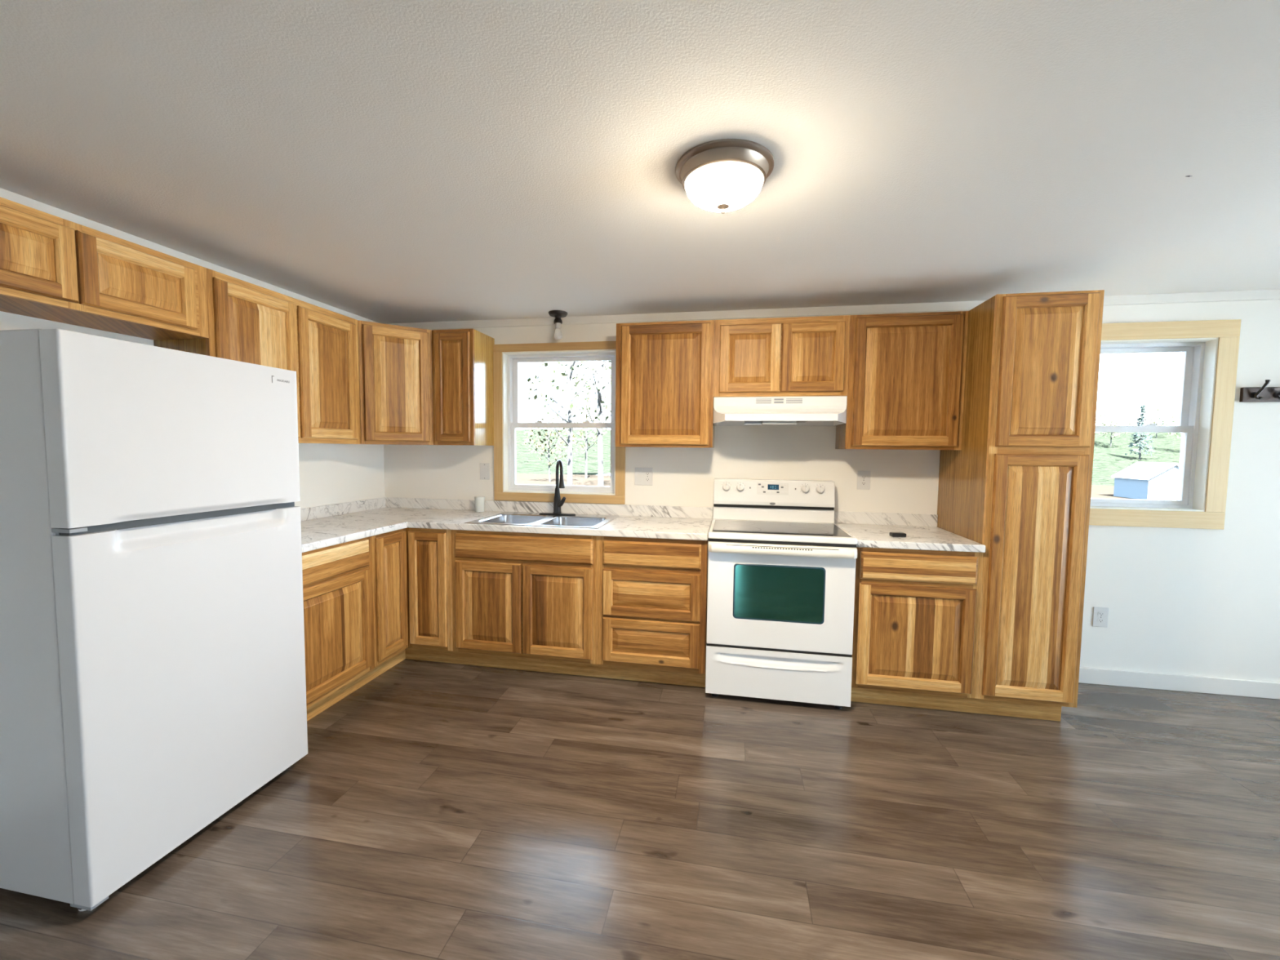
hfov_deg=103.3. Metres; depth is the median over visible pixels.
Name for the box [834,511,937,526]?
backsplash
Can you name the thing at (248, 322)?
upper cabinet
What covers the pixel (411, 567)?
base cabinet
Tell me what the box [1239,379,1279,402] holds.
coat rack
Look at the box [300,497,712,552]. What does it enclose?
countertop
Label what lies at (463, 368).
upper cabinet
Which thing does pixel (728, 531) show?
cooktop
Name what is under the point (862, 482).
receptacle
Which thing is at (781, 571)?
electric range
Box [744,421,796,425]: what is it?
lamp
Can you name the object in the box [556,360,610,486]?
tree
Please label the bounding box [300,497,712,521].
backsplash
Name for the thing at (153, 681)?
refrigerator
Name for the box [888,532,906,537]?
gadget
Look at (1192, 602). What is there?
wall
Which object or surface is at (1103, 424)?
tree
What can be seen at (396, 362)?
upper cabinet
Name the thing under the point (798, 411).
range hood
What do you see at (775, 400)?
vent grille
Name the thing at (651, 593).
base cabinet
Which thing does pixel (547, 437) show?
tree
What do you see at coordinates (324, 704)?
toe kick
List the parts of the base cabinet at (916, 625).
raised panel, door, drawer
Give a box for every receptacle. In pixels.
[860,480,866,485]
[861,475,866,479]
[1097,611,1104,616]
[1097,617,1104,622]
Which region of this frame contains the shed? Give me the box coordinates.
[1111,462,1178,500]
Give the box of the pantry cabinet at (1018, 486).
[937,289,1104,707]
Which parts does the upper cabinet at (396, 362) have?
frame, door, raised panel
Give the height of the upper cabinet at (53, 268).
0.304 m
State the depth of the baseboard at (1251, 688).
2.94 m
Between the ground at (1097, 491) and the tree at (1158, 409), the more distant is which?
the tree at (1158, 409)
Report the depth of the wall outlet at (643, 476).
3.46 m
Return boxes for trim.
[0,187,378,323]
[386,288,1279,329]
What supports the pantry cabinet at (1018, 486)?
on the floor
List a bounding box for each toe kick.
[306,648,405,720]
[405,647,705,687]
[850,687,1061,721]
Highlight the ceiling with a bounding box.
[0,0,1279,324]
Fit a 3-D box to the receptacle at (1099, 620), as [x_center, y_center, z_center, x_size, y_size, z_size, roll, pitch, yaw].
[2.740,0.836,3.009,0.034,0.028,0.002,1,4,10]
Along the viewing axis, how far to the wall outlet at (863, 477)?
3.21 m
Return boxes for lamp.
[675,138,773,213]
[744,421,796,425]
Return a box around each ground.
[515,428,1181,485]
[515,473,1172,508]
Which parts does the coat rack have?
hook plate, hook plate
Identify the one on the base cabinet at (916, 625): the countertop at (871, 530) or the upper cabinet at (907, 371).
the countertop at (871, 530)
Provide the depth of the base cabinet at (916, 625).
2.62 m
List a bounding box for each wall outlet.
[634,467,653,485]
[857,471,871,489]
[1092,606,1108,627]
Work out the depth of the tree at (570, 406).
17.17 m
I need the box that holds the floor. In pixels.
[0,658,1279,959]
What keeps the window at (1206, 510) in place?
in the wall at (1192, 602)
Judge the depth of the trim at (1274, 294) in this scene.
3.20 m
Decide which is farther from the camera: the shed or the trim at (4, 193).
the shed
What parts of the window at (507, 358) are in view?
casing, casing, casing, sash, sash, casing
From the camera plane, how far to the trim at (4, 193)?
2.28 m
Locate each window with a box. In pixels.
[493,341,625,504]
[1088,319,1240,529]
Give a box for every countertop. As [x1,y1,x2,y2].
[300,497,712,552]
[834,511,985,552]
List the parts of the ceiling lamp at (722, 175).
lamp shade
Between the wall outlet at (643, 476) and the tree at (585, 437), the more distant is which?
the tree at (585, 437)
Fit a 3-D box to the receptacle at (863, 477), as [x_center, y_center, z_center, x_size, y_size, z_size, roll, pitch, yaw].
[1.418,-0.019,3.204,0.034,0.028,0.002,1,4,10]
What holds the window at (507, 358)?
in the wall at (1192, 602)
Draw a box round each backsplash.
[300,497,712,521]
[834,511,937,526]
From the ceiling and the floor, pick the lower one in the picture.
the floor
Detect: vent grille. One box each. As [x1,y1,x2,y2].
[755,399,771,403]
[772,397,785,404]
[786,398,802,403]
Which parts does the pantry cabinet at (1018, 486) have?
raised panel, door, raised panel, door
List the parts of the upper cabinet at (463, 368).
raised panel, door, frame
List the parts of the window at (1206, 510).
sash, sash, frame, casing, casing, casing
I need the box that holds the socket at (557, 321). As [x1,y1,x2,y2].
[553,318,562,324]
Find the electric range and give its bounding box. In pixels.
[705,478,857,708]
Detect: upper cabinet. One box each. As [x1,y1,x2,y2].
[0,196,208,340]
[153,267,360,444]
[324,320,433,444]
[431,328,494,445]
[615,320,715,448]
[713,315,849,396]
[835,311,968,449]
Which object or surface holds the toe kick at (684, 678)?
on the floor
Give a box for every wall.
[0,311,384,508]
[383,299,1279,682]
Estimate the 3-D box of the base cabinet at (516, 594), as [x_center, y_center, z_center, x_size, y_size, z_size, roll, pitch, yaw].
[-0.650,0.673,3.315,0.921,0.761,0.627,1,4,10]
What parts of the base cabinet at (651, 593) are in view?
raised panel, drawer, raised panel, drawer, drawer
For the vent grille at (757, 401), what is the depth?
2.99 m
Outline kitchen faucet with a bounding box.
[538,459,575,515]
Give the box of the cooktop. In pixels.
[707,518,857,544]
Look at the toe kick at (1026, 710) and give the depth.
2.69 m
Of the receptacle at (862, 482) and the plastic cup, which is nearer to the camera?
the receptacle at (862, 482)
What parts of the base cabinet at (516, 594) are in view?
door, raised panel, raised panel, door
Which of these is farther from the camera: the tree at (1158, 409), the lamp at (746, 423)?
the tree at (1158, 409)
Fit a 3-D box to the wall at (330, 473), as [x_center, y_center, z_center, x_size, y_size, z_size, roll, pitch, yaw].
[-2.652,0.184,0.409,0.152,2.282,7.010,1,4,10]
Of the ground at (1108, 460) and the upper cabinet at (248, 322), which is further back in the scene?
the ground at (1108, 460)
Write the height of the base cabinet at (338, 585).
0.761 m
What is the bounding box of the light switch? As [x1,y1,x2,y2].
[480,462,489,479]
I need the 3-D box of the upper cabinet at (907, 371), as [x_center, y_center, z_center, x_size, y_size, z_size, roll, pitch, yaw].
[1.522,-0.562,2.993,0.612,0.762,0.323,1,4,10]
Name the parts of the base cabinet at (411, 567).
frame, door, raised panel, raised panel, door, frame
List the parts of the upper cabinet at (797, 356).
raised panel, door, raised panel, door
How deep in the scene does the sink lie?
3.40 m
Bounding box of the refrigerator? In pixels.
[0,328,307,911]
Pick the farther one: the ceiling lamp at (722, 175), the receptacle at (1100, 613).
the receptacle at (1100, 613)
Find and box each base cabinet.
[302,536,374,708]
[371,528,453,666]
[451,529,597,664]
[596,536,708,674]
[851,546,982,698]
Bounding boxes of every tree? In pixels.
[524,360,610,485]
[524,409,576,481]
[555,381,610,478]
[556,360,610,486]
[1095,411,1133,446]
[1124,404,1155,459]
[1138,408,1177,438]
[1158,409,1181,441]
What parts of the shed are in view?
door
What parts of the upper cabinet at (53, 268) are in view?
raised panel, door, door, raised panel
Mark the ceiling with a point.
(385, 162)
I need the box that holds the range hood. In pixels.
[713,395,847,426]
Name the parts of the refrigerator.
freezer door, fridge door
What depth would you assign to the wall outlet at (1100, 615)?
3.01 m
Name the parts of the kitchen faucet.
deck plate, spout, handle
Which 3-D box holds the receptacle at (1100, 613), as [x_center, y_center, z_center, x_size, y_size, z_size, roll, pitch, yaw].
[2.741,0.796,3.007,0.034,0.028,0.002,1,4,10]
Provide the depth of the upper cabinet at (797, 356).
2.95 m
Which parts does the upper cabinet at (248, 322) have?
door, raised panel, door, raised panel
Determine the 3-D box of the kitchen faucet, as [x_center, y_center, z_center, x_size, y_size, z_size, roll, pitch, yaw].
[-0.578,0.052,3.416,0.259,0.380,0.170,1,4,10]
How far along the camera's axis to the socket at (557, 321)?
3.37 m
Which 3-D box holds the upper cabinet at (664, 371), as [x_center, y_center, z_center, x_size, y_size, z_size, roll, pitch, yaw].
[0.172,-0.591,3.243,0.604,0.762,0.323,1,4,10]
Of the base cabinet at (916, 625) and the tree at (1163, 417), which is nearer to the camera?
the base cabinet at (916, 625)
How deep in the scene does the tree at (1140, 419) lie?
40.88 m
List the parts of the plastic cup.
lid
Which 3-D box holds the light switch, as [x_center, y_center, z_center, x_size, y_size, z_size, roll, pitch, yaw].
[-1.129,-0.063,3.678,0.076,0.119,0.007,1,4,10]
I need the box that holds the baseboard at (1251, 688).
[1078,666,1279,699]
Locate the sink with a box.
[464,511,619,528]
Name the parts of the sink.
bowl, bowl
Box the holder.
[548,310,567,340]
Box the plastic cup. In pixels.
[474,496,484,511]

